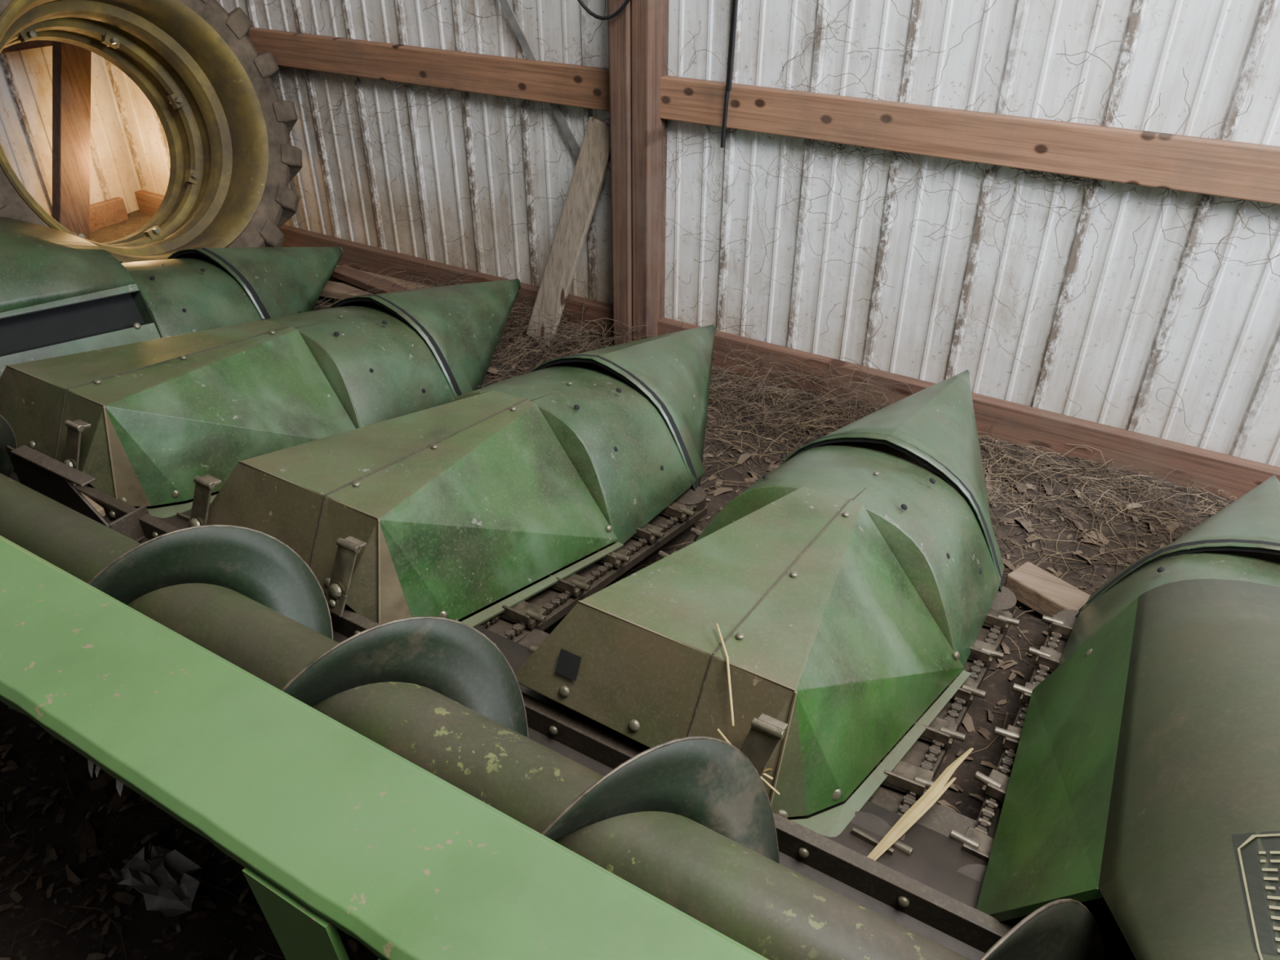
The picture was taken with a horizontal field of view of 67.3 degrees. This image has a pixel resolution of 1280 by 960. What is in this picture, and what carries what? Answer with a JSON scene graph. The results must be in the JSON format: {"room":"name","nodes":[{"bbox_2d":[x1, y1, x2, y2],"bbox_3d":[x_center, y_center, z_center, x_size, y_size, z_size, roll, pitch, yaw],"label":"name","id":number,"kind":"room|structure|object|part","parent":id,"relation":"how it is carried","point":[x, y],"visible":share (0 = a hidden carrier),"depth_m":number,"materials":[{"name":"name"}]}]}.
{"room":"farm building","nodes":[
{"label":"farm building","id":0,"kind":"room"},
{"bbox_2d":[0,45,142,215],"bbox_3d":[-3.474,-1.430,2.450,0.014,2.750,4.195,18,37,26],"label":"wall","id":1,"kind":"structure","parent":0,"point":[25,75],"depth_m":4.18,"materials":[{"name":"metal"}]},
{"bbox_2d":[0,40,52,53],"bbox_3d":[-3.438,-1.019,2.689,0.040,0.118,3.900,18,37,26],"label":"trim","id":2,"kind":"structure","parent":1,"relation":"attached to","point":[37,43],"depth_m":3.95,"materials":[{"name":"brown wood"}]},
{"bbox_2d":[50,196,128,232],"bbox_3d":[-3.438,-0.348,3.125,0.040,0.150,3.900,18,37,26],"label":"baseboard","id":3,"kind":"structure","parent":1,"relation":"attached to","point":[108,212],"depth_m":4.43,"materials":[{"name":"brown wood"}]},
{"bbox_2d":[0,209,1235,959],"bbox_3d":[-0.263,0.824,1.392,7.800,0.062,4.550,18,37,26],"label":"floor","id":4,"kind":"structure","parent":0,"point":[219,937],"depth_m":1.82,"materials":[{"name":"brown soil"}]},
{"bbox_2d":[52,40,91,239],"bbox_3d":[-2.391,-1.573,4.047,0.079,1.198,0.581,12,35,18],"label":"wooden post","id":5,"kind":"object","parent":4,"relation":"on","point":[71,64],"visible":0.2,"depth_m":4.05,"materials":[{"name":"red wood"}]},
{"bbox_2d":[87,759,123,796],"bbox_3d":[-0.514,0.288,0.925,0.057,0.018,0.006,18,37,26],"label":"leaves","id":6,"kind":"object","parent":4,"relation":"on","point":[119,785],"visible":1,"depth_m":0.93,"materials":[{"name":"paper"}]},
{"bbox_2d":[0,0,302,263],"bbox_3d":[-1.863,-1.208,3.371,0.751,1.318,1.285,21,38,29],"label":"wheel","id":7,"kind":"object","parent":4,"relation":"on","point":[226,125],"visible":0.59,"depth_m":3.56,"materials":[{"name":"metal"}]},
{"bbox_2d":[109,841,205,917],"bbox_3d":[-0.792,0.656,1.589,0.169,0.027,0.096,18,37,26],"label":"debris","id":8,"kind":"object","parent":4,"relation":"on","point":[166,882],"visible":1,"depth_m":1.59,"materials":[{"name":"black"}]},
{"bbox_2d":[0,720,359,959],"bbox_3d":[-1.032,0.723,1.535,2.648,0.062,1.163,18,37,26],"label":"straw","id":9,"kind":"object","parent":4,"relation":"on","point":[63,770],"visible":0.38,"depth_m":1.65,"materials":[{"name":"brown plant"}]},
{"bbox_2d":[176,508,191,521],"bbox_3d":[-0.693,0.025,2.375,0.300,0.266,1.000,18,37,26],"label":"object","id":10,"kind":"object","parent":4,"relation":"on","point":[180,515],"visible":0.02,"depth_m":2.06,"materials":[{"name":"metal"}]},
{"bbox_2d":[0,706,373,959],"bbox_3d":[-0.912,0.719,1.558,2.758,0.045,1.037,18,37,26],"label":"litter","id":11,"kind":"object","parent":4,"relation":"on","point":[87,841],"visible":0.19,"depth_m":1.66,"materials":[{"name":"plant"}]},
{"bbox_2d":[320,264,435,299],"bbox_3d":[-1.114,-0.761,3.721,1.101,0.077,0.246,17,37,24],"label":"lumber","id":12,"kind":"object","parent":4,"relation":"on","point":[347,279],"visible":0.16,"depth_m":3.68,"materials":[{"name":"brown wood"}]},
{"bbox_2d":[4,444,1013,953],"bbox_3d":[-0.653,0.260,1.628,3.608,0.730,0.596,18,37,26],"label":"frame rail","id":13,"kind":"object","parent":4,"relation":"on","point":[974,927],"depth_m":1.45,"materials":[{"name":"metal"}]},
{"bbox_3d":[-1.146,0.022,1.967,0.299,0.165,0.095,18,37,26],"label":"unit bracket","id":14,"kind":"part","parent":13,"relation":"part of","materials":[{"name":"metal"}]},
{"bbox_2d":[0,217,160,377],"bbox_3d":[-1.861,-0.398,2.409,0.625,0.724,1.033,18,37,26],"label":"hood","id":15,"kind":"object","parent":13,"relation":"attached to","point":[62,293],"visible":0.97,"depth_m":2.59,"materials":[{"name":"green paint"}]},
{"bbox_3d":[-1.907,-0.551,2.343,0.517,0.396,1.033,18,37,26],"label":"panel","id":16,"kind":"part","parent":15,"relation":"part of","materials":[{"name":"green paint"}]},
{"bbox_2d":[0,535,768,959],"bbox_3d":[-0.883,0.148,1.207,3.720,0.158,0.154,18,37,26],"label":"beam","id":17,"kind":"structure","parent":13,"relation":"attached to","point":[406,863],"depth_m":0.85,"materials":[{"name":"green metal"}]},
{"bbox_2d":[241,866,384,959],"bbox_3d":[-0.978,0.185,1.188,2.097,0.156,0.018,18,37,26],"label":"gusset","id":18,"kind":"object","parent":17,"relation":"attached to","point":[300,933],"visible":1,"depth_m":0.81,"materials":[{"name":"green paint"}]},
{"bbox_2d":[9,447,1136,959],"bbox_3d":[-0.669,0.161,1.576,3.570,0.507,0.597,18,37,26],"label":"trough","id":19,"kind":"object","parent":13,"relation":"on","point":[935,860],"visible":0.04,"depth_m":1.36,"materials":[{"name":"metal"}]},
{"bbox_2d":[0,414,1106,959],"bbox_3d":[-0.725,0.218,1.538,3.500,0.338,0.338,18,37,26],"label":"unloading auger","id":20,"kind":"object","parent":19,"relation":"in","point":[688,822],"visible":0.74,"depth_m":1.24,"materials":[{"name":"paint"}]},
{"bbox_3d":[-1.343,-0.192,2.709,0.300,0.266,1.000,18,37,26],"label":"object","id":21,"kind":"object","parent":19,"relation":"attached to","visible":0},
{"bbox_2d":[121,246,343,337],"bbox_3d":[-1.363,-0.665,3.232,0.632,0.349,0.951,18,37,26],"label":"divider","id":22,"kind":"object","parent":21,"relation":"on","point":[197,289],"visible":0.63,"depth_m":3.05,"materials":[{"name":"green paint"}]},
{"bbox_2d":[0,278,520,518],"bbox_3d":[-0.853,-0.359,2.674,0.642,0.443,1.680,18,37,26],"label":"divider","id":23,"kind":"object","parent":21,"relation":"attached to","point":[143,420],"visible":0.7,"depth_m":2.27,"materials":[{"name":"green paint"}]},
{"bbox_2d":[0,320,355,506],"bbox_3d":[-1.106,-0.185,2.307,0.622,0.330,0.664,18,37,26],"label":"hood","id":24,"kind":"object","parent":23,"relation":"attached to","point":[143,420],"depth_m":2.14,"materials":[{"name":"green paint"}]},
{"bbox_2d":[976,578,1279,959],"bbox_3d":[0.716,0.460,1.085,0.629,0.728,1.032,18,37,26],"label":"hood","id":25,"kind":"object","parent":13,"relation":"attached to","point":[1144,780],"visible":0.98,"depth_m":1.16,"materials":[{"name":"metal"}]},
{"bbox_3d":[0.762,0.337,0.971,0.521,0.398,1.032,18,37,26],"label":"panel","id":26,"kind":"part","parent":25,"relation":"part of","materials":[{"name":"green metal"}]},
{"bbox_3d":[0.589,0.369,0.746,0.205,0.151,0.262,18,37,26],"label":"decal plate","id":27,"kind":"part","parent":25,"relation":"part of","materials":[{"name":"metal"}]},
{"bbox_2d":[525,116,610,346],"bbox_3d":[-0.233,-0.802,3.191,0.335,0.758,0.074,-2,33,-4],"label":"plank","id":28,"kind":"object","parent":4,"relation":"on","point":[593,158],"visible":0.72,"depth_m":3.16,"materials":[{"name":"brown wood"}]},
{"bbox_2d":[479,486,723,652],"bbox_3d":[-0.043,0.241,2.042,0.300,0.266,1.000,18,37,26],"label":"chain","id":29,"kind":"object","parent":4,"relation":"on","point":[525,623],"visible":0.29,"depth_m":2.05,"materials":[{"name":"metal"}]},
{"bbox_2d":[187,324,715,626],"bbox_3d":[-0.201,-0.144,2.344,0.642,0.443,1.690,18,37,26],"label":"divider","id":30,"kind":"object","parent":29,"relation":"attached to","point":[450,510],"visible":0.82,"depth_m":1.91,"materials":[{"name":"green paint"}]},
{"bbox_2d":[206,390,617,624],"bbox_3d":[-0.456,0.032,1.973,0.622,0.330,0.664,18,37,26],"label":"hood","id":31,"kind":"object","parent":30,"relation":"attached to","point":[450,510],"depth_m":1.81,"materials":[{"name":"green paint"}]},
{"bbox_2d":[514,369,1004,836],"bbox_3d":[0.454,0.068,2.017,0.642,0.443,1.710,18,37,26],"label":"divider","id":32,"kind":"object","parent":29,"relation":"attached to","point":[846,588],"visible":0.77,"depth_m":1.53,"materials":[{"name":"green paint"}]},
{"bbox_2d":[514,486,963,817],"bbox_3d":[0.194,0.249,1.639,0.622,0.330,0.664,18,37,26],"label":"hood","id":33,"kind":"object","parent":32,"relation":"attached to","point":[839,628],"depth_m":1.46,"materials":[{"name":"green paint"}]},
{"bbox_2d":[715,623,779,795],"bbox_3d":[0.120,0.324,1.337,0.068,0.143,0.207,-13,35,-19],"label":"straw","id":34,"kind":"object","parent":32,"relation":"attached to","point":[723,736],"visible":0.56,"depth_m":1.31,"materials":[{"name":"beige plant"}]},
{"bbox_2d":[333,254,913,462],"bbox_3d":[-0.110,-0.413,3.135,2.319,0.206,0.479,18,37,26],"label":"debris","id":35,"kind":"object","parent":4,"relation":"on","point":[567,326],"visible":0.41,"depth_m":3.03,"materials":[{"name":"brown plant"}]},
{"bbox_2d":[608,0,669,345],"bbox_3d":[-0.003,-1.556,2.635,0.129,2.720,0.131,18,37,26],"label":"wooden post","id":36,"kind":"object","parent":4,"relation":"on","point":[638,35],"visible":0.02,"depth_m":2.96,"materials":[{"name":"red wood"}]},
{"bbox_2d":[577,0,630,20],"bbox_3d":[-0.107,-1.443,2.665,0.429,0.306,0.010,18,37,26],"label":"cable loop","id":37,"kind":"object","parent":36,"relation":"attached to","point":[620,9],"visible":1,"depth_m":2.74,"materials":[{"name":"rubber"}]},
{"bbox_2d":[313,262,1237,754],"bbox_3d":[0.249,0.005,2.598,5.230,0.114,1.262,18,37,26],"label":"dead leaves","id":38,"kind":"object","parent":4,"relation":"on","point":[1085,473],"visible":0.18,"depth_m":2.62,"materials":[{"name":"plant"}]},
{"bbox_2d":[469,340,1194,813],"bbox_3d":[0.645,0.329,2.151,3.824,0.055,1.487,18,37,26],"label":"litter","id":39,"kind":"object","parent":4,"relation":"on","point":[967,722],"visible":0.1,"depth_m":2.45,"materials":[{"name":"plant"}]},
{"bbox_2d":[850,586,1079,883],"bbox_3d":[0.606,0.458,1.708,0.300,0.266,1.000,18,37,26],"label":"chains","id":40,"kind":"object","parent":4,"relation":"on","point":[903,786],"visible":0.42,"depth_m":1.61,"materials":[{"name":"metal"}]},
{"bbox_2d":[866,747,973,860],"bbox_3d":[0.426,0.486,1.439,0.025,0.040,0.337,28,42,36],"label":"straw","id":41,"kind":"object","parent":40,"relation":"on","point":[926,801],"visible":0.86,"depth_m":1.42,"materials":[{"name":"beige plant"}]},
{"bbox_2d":[1056,475,1279,668],"bbox_3d":[1.246,0.193,1.911,0.632,0.349,0.991,18,37,26],"label":"divider","id":42,"kind":"object","parent":40,"relation":"on","point":[1241,541],"visible":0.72,"depth_m":1.85,"materials":[{"name":"green paint"}]},
{"bbox_2d":[1004,561,1090,617],"bbox_3d":[0.943,0.270,2.192,0.085,0.055,0.202,-23,40,-31],"label":"wood block","id":43,"kind":"object","parent":4,"relation":"on","point":[1035,588],"visible":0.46,"depth_m":2.19,"materials":[{"name":"beige wood"}]},
{"bbox_2d":[105,0,1279,466],"bbox_3d":[0.878,-1.301,2.251,7.610,2.750,0.014,18,37,26],"label":"wall","id":44,"kind":"structure","parent":0,"point":[1228,51],"depth_m":2.72,"materials":[{"name":"metal"}]},
{"bbox_2d":[248,26,609,111],"bbox_3d":[-1.212,-1.580,3.554,2.750,0.118,0.040,18,37,26],"label":"wooden beam","id":45,"kind":"structure","parent":44,"relation":"attached to","point":[546,82],"depth_m":3.25,"materials":[{"name":"red wood"}]},
{"bbox_2d":[498,0,580,159],"bbox_3d":[-0.363,-1.382,3.074,0.524,0.844,0.006,18,37,25],"label":"strap","id":46,"kind":"object","parent":44,"relation":"attached to","point":[505,5],"visible":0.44,"depth_m":3.08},
{"bbox_2d":[134,190,1279,499],"bbox_3d":[0.869,-0.222,2.916,7.600,0.150,0.040,18,37,26],"label":"baseboard","id":47,"kind":"structure","parent":44,"relation":"attached to","point":[1014,422],"depth_m":2.92,"materials":[{"name":"brown wood"}]},
{"bbox_2d":[160,0,1279,438],"bbox_3d":[0.078,-1.008,3.000,5.165,1.242,0.006,18,37,26],"label":"cobwebs","id":48,"kind":"object","parent":44,"relation":"attached to","point":[1076,179],"visible":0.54,"depth_m":2.69,"materials":[{"name":"white"}]},
{"bbox_2d":[720,0,737,147],"bbox_3d":[0.257,-1.457,2.501,0.055,1.160,0.018,24,40,32],"label":"cable","id":49,"kind":"object","parent":44,"relation":"hanging from","point":[735,2],"visible":1,"depth_m":2.69,"materials":[{"name":"rubber"}]},
{"bbox_2d":[659,75,1279,204],"bbox_3d":[2.088,-0.479,1.858,4.740,0.118,0.040,18,37,26],"label":"wooden beam","id":50,"kind":"structure","parent":44,"relation":"attached to","point":[1251,171],"depth_m":2.45,"materials":[{"name":"wood"}]}
]}

